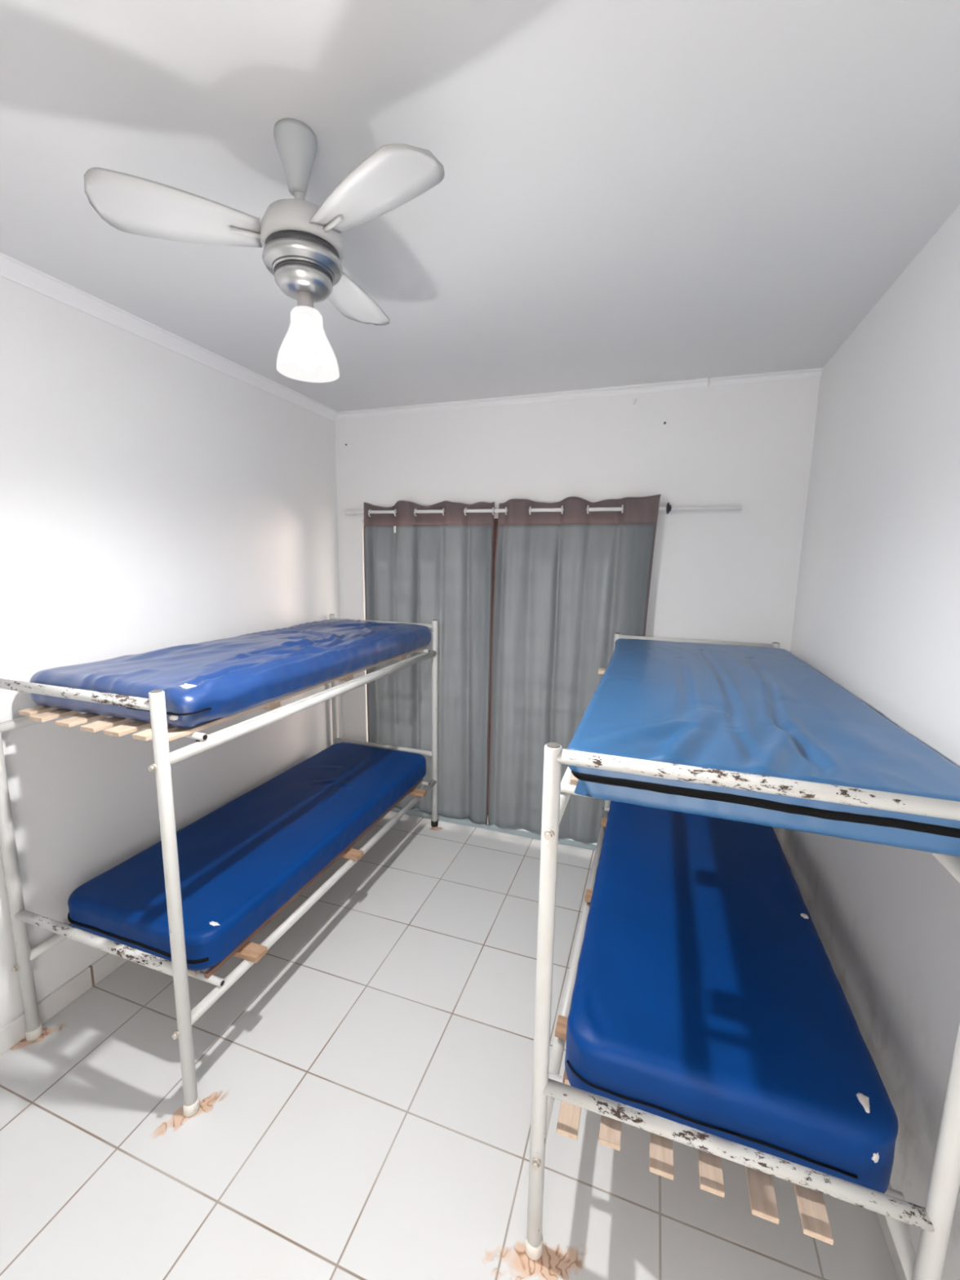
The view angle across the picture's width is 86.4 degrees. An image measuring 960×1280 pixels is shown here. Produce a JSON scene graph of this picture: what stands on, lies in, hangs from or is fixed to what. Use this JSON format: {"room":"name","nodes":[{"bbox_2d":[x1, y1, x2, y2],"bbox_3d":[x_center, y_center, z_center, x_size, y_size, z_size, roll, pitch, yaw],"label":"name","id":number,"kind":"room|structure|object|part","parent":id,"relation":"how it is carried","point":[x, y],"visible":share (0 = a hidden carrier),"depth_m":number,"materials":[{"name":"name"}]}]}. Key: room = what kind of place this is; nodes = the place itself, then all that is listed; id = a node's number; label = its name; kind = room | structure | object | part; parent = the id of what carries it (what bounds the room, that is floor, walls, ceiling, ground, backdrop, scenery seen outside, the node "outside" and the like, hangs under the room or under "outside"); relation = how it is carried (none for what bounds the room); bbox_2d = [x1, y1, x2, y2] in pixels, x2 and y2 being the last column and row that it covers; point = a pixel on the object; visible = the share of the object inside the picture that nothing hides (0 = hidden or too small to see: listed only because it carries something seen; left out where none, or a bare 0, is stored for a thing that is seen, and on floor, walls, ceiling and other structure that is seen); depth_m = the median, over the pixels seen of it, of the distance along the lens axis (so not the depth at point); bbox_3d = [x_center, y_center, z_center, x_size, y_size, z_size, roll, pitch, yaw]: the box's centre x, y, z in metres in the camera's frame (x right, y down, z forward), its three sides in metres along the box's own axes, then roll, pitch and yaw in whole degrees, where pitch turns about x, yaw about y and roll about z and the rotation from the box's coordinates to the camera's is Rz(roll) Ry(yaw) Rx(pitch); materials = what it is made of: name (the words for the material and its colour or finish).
{"room":"dormitory room","nodes":[
{"label":"dormitory room","id":0,"kind":"room"},
{"bbox_2d":[0,275,343,1028],"bbox_3d":[-1.753,0.087,2.059,0.144,2.886,3.874,4,9,19],"label":"wall","id":1,"kind":"structure","parent":0,"point":[153,496],"depth_m":2.26,"materials":[{"name":"white paint"}]},
{"bbox_2d":[0,952,127,1055],"bbox_3d":[-1.699,1.470,2.249,0.014,0.096,3.874,4,9,19],"label":"baseboard","id":2,"kind":"structure","parent":1,"relation":"attached to","point":[12,1033],"depth_m":2.13,"materials":[{"name":"tile"}]},
{"bbox_2d":[0,252,338,422],"bbox_3d":[-1.640,-1.304,1.810,0.049,0.057,3.874,4,9,19],"label":"trim","id":3,"kind":"structure","parent":1,"relation":"attached to","point":[12,269],"depth_m":2.24,"materials":[{"name":"paint"}]},
{"bbox_2d":[0,810,898,1279],"bbox_3d":[-0.294,1.652,1.807,3.264,0.082,4.202,4,9,19],"label":"floor","id":4,"kind":"structure","parent":0,"point":[364,1086],"depth_m":1.69,"materials":[{"name":"tile"}]},
{"bbox_2d":[0,613,438,1116],"bbox_3d":[-1.013,0.712,2.708,0.882,1.474,2.096,4,9,19],"label":"bunk bed","id":5,"kind":"object","parent":4,"relation":"on","point":[157,730],"visible":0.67,"depth_m":1.83,"materials":[{"name":"white metal"}]},
{"bbox_3d":[-1.399,0.176,2.762,0.037,0.037,2.027,4,9,19],"label":"rail","id":6,"kind":"part","parent":5,"relation":"part of","materials":[{"name":"white metal"}]},
{"bbox_3d":[-1.738,0.819,1.893,0.041,1.451,0.041,4,9,19],"label":"leg","id":7,"kind":"part","parent":5,"relation":"part of","materials":[{"name":"white metal"}]},
{"bbox_3d":[-1.413,1.081,2.903,0.037,0.037,2.027,4,9,19],"label":"rail","id":8,"kind":"part","parent":5,"relation":"part of","materials":[{"name":"white metal"}]},
{"bbox_3d":[-1.346,0.171,1.658,0.808,0.034,0.034,4,9,19],"label":"rail","id":9,"kind":"part","parent":5,"relation":"part of","materials":[{"name":"white metal"}]},
{"bbox_3d":[-1.359,1.056,1.796,0.808,0.034,0.034,4,9,19],"label":"rail","id":10,"kind":"part","parent":5,"relation":"part of","materials":[{"name":"white metal"}]},
{"bbox_3d":[-0.974,0.871,1.634,0.041,1.451,0.041,4,9,19],"label":"leg","id":11,"kind":"part","parent":5,"relation":"part of","materials":[{"name":"white metal"}]},
{"bbox_2d":[29,618,431,728],"bbox_3d":[-0.987,0.060,2.630,0.791,0.161,1.921,4,9,19],"label":"mattress","id":12,"kind":"object","parent":5,"relation":"on","point":[205,682],"visible":0.97,"depth_m":2.04,"materials":[{"name":"blue plastic"}]},
{"bbox_2d":[67,742,426,970],"bbox_3d":[-1.005,0.964,2.776,0.754,0.149,1.894,4,9,19],"label":"mattress","id":13,"kind":"object","parent":5,"relation":"on","point":[244,860],"visible":0.98,"depth_m":2.30,"materials":[{"name":"blue plastic"}]},
{"bbox_3d":[-0.635,0.228,2.503,0.037,0.037,2.027,4,9,19],"label":"rail","id":14,"kind":"part","parent":5,"relation":"part of","materials":[{"name":"white metal"}]},
{"bbox_3d":[-0.650,1.134,2.644,0.037,0.037,2.027,4,9,19],"label":"rail","id":15,"kind":"part","parent":5,"relation":"part of","materials":[{"name":"white metal"}]},
{"bbox_3d":[-1.075,0.534,3.787,0.041,1.451,0.041,4,9,19],"label":"leg","id":16,"kind":"part","parent":5,"relation":"part of","materials":[{"name":"white metal"}]},
{"bbox_3d":[-0.683,-0.115,3.552,0.808,0.034,0.034,4,9,19],"label":"rail","id":17,"kind":"part","parent":5,"relation":"part of","materials":[{"name":"white metal"}]},
{"bbox_3d":[-0.697,0.770,3.691,0.808,0.034,0.034,4,9,19],"label":"rail","id":18,"kind":"part","parent":5,"relation":"part of","materials":[{"name":"white metal"}]},
{"bbox_3d":[-0.312,0.586,3.528,0.041,1.451,0.041,4,9,19],"label":"leg","id":19,"kind":"part","parent":5,"relation":"part of","materials":[{"name":"white metal"}]},
{"bbox_2d":[524,632,959,1279],"bbox_3d":[0.860,0.845,2.107,0.931,1.454,2.074,4,9,19],"label":"bunk bed","id":20,"kind":"object","parent":4,"relation":"on","point":[935,1220],"visible":0.41,"depth_m":1.18,"materials":[{"name":"white metal"}]},
{"bbox_3d":[0.159,0.952,1.295,0.041,1.431,0.041,4,9,19],"label":"leg","id":21,"kind":"part","parent":20,"relation":"part of","materials":[{"name":"white metal"}]},
{"bbox_3d":[0.494,0.300,2.152,0.037,0.037,2.005,4,9,19],"label":"rail","id":22,"kind":"part","parent":20,"relation":"part of","materials":[{"name":"white metal"}]},
{"bbox_3d":[0.480,1.206,2.294,0.037,0.037,2.005,4,9,19],"label":"rail","id":23,"kind":"part","parent":20,"relation":"part of","materials":[{"name":"white metal"}]},
{"bbox_3d":[0.814,0.670,3.169,0.041,1.431,0.041,4,9,19],"label":"leg","id":24,"kind":"part","parent":20,"relation":"part of","materials":[{"name":"white metal"}]},
{"bbox_3d":[1.220,0.012,2.928,0.836,0.034,0.034,4,9,19],"label":"rail","id":25,"kind":"part","parent":20,"relation":"part of","materials":[{"name":"white metal"}]},
{"bbox_2d":[564,800,898,1193],"bbox_3d":[0.884,1.034,2.118,0.771,0.212,1.894,4,9,19],"label":"mattress","id":26,"kind":"object","parent":20,"relation":"on","point":[708,995],"visible":0.81,"depth_m":1.44,"materials":[{"name":"blue leather"}]},
{"bbox_2d":[800,913,808,919],"bbox_3d":[1.158,0.986,1.823,0.025,0.012,0.026,4,9,19],"label":"mattress tear","id":27,"kind":"object","parent":26,"relation":"on","point":[803,916],"depth_m":1.82},
{"bbox_3d":[0.551,1.180,1.192,0.836,0.034,0.034,4,9,19],"label":"rail","id":28,"kind":"part","parent":20,"relation":"part of","materials":[{"name":"white metal"}]},
{"bbox_3d":[0.565,0.294,1.054,0.836,0.034,0.034,4,9,19],"label":"rail","id":29,"kind":"part","parent":20,"relation":"part of","materials":[{"name":"white metal"}]},
{"bbox_2d":[566,638,959,857],"bbox_3d":[0.906,0.201,1.984,0.890,0.138,1.930,4,9,19],"label":"mattress","id":30,"kind":"object","parent":20,"relation":"on","point":[762,711],"visible":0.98,"depth_m":1.27,"materials":[{"name":"blue plastic"}]},
{"bbox_3d":[1.605,0.724,2.901,0.041,1.431,0.041,4,9,19],"label":"leg","id":31,"kind":"part","parent":20,"relation":"part of","materials":[{"name":"white metal"}]},
{"bbox_3d":[1.271,1.260,2.026,0.037,0.037,2.005,4,9,19],"label":"rail","id":32,"kind":"part","parent":20,"relation":"part of","materials":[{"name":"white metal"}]},
{"bbox_3d":[0.950,1.006,1.027,0.041,1.431,0.041,4,9,19],"label":"leg","id":33,"kind":"part","parent":20,"relation":"part of","materials":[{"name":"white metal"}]},
{"bbox_3d":[1.285,0.355,1.884,0.037,0.037,2.005,4,9,19],"label":"rail","id":34,"kind":"part","parent":20,"relation":"part of","materials":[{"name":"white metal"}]},
{"bbox_2d":[0,0,959,412],"bbox_3d":[-0.249,-1.281,1.349,3.264,0.082,4.202,4,9,19],"label":"ceiling","id":35,"kind":"structure","parent":0,"point":[630,192],"depth_m":1.32,"materials":[{"name":"white paint"}]},
{"bbox_2d":[84,118,444,382],"bbox_3d":[-0.400,-0.968,1.339,0.804,0.537,0.770,4,9,19],"label":"ceiling fan","id":36,"kind":"object","parent":35,"relation":"hanging from","point":[300,239],"visible":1,"depth_m":1.21,"materials":[{"name":"grey plastic"}]},
{"bbox_3d":[-0.702,-0.987,1.190,0.355,0.035,0.164,-2,9,-20],"label":"blade","id":37,"kind":"part","parent":36,"relation":"part of","materials":[{"name":"grey plastic"}]},
{"bbox_3d":[-0.557,-0.987,1.244,0.091,0.016,0.011,-2,9,-20],"label":"blade arm","id":38,"kind":"part","parent":36,"relation":"part of","materials":[{"name":"grey plastic"}]},
{"bbox_2d":[296,291,314,307],"bbox_3d":[-0.445,-0.859,1.304,0.043,0.055,0.043,4,9,19],"label":"socket","id":39,"kind":"object","parent":36,"relation":"attached to","point":[304,299],"depth_m":1.29,"materials":[{"name":"grey metal"}]},
{"bbox_3d":[-0.445,-0.766,1.318,0.156,0.144,0.156,4,9,19],"label":"lamp shade","id":40,"kind":"part","parent":36,"relation":"part of","materials":[{"name":"white glass"}]},
{"bbox_3d":[-0.354,-0.978,1.208,0.091,0.016,0.011,8,12,39],"label":"blade arm","id":41,"kind":"part","parent":36,"relation":"part of","materials":[{"name":"grey plastic"}]},
{"bbox_3d":[-0.410,-1.039,1.551,0.176,0.035,0.359,4,9,19],"label":"blade","id":42,"kind":"part","parent":36,"relation":"part of","materials":[{"name":"grey plastic"}]},
{"bbox_3d":[-0.235,-0.967,1.109,0.355,0.035,0.164,8,12,39],"label":"blade","id":43,"kind":"part","parent":36,"relation":"part of","materials":[{"name":"grey plastic"}]},
{"bbox_2d":[334,377,820,742],"bbox_3d":[0.385,-0.098,3.456,3.264,2.886,0.184,4,9,19],"label":"wall","id":44,"kind":"structure","parent":0,"point":[729,575],"depth_m":3.02,"materials":[{"name":"white paint"}]},
{"bbox_2d":[487,518,497,814],"bbox_3d":[0.085,0.230,3.591,1.956,2.107,0.066,4,9,19],"label":"door","id":45,"kind":"structure","parent":44,"relation":"in","point":[495,520],"depth_m":3.47,"materials":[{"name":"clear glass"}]},
{"bbox_2d":[391,807,596,850],"bbox_3d":[0.054,1.297,3.716,2.038,0.041,0.226,4,9,19],"label":"trim","id":46,"kind":"structure","parent":44,"relation":"attached to","point":[523,833],"depth_m":3.58,"materials":[{"name":"grey"}]},
{"bbox_2d":[335,377,708,419],"bbox_3d":[0.115,-1.506,3.226,2.431,0.041,0.025,4,9,19],"label":"trim","id":47,"kind":"structure","parent":44,"relation":"attached to","point":[698,383],"depth_m":3.15,"materials":[{"name":"paint"}]},
{"bbox_2d":[344,502,742,515],"bbox_3d":[0.247,-0.817,3.238,2.542,0.070,0.111,4,9,19],"label":"curtain rod","id":48,"kind":"object","parent":44,"relation":"attached to","point":[668,508],"visible":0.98,"depth_m":3.12,"materials":[{"name":"white plastic"}]},
{"bbox_2d":[363,500,495,825],"bbox_3d":[-0.370,0.166,3.577,0.952,2.224,0.070,4,9,19],"label":"curtain","id":49,"kind":"object","parent":48,"relation":"hanging from","point":[420,568],"visible":0.88,"depth_m":3.52,"materials":[{"name":"grey fabric"}]},
{"bbox_2d":[488,493,661,844],"bbox_3d":[0.551,0.229,3.268,0.999,2.221,0.064,4,9,19],"label":"curtain","id":50,"kind":"object","parent":48,"relation":"hanging from","point":[571,580],"visible":0.82,"depth_m":3.24,"materials":[{"name":"grey fabric"}]},
{"bbox_2d":[709,367,822,386],"bbox_3d":[1.527,-1.411,2.748,0.533,0.037,0.023,4,9,19],"label":"trim","id":51,"kind":"structure","parent":44,"relation":"attached to","point":[815,372],"depth_m":2.74,"materials":[{"name":"paint"}]},
{"bbox_2d":[772,204,959,1279],"bbox_3d":[1.196,0.289,1.059,0.144,2.886,3.874,4,9,19],"label":"wall","id":52,"kind":"structure","parent":0,"point":[877,612],"depth_m":1.63,"materials":[{"name":"paint"}]},
{"bbox_2d":[875,1212,906,1279],"bbox_3d":[1.101,1.665,1.299,0.012,0.090,3.874,4,9,19],"label":"baseboard","id":53,"kind":"structure","parent":52,"relation":"attached to","point":[888,1237],"depth_m":1.40,"materials":[{"name":"tile"}]}
]}

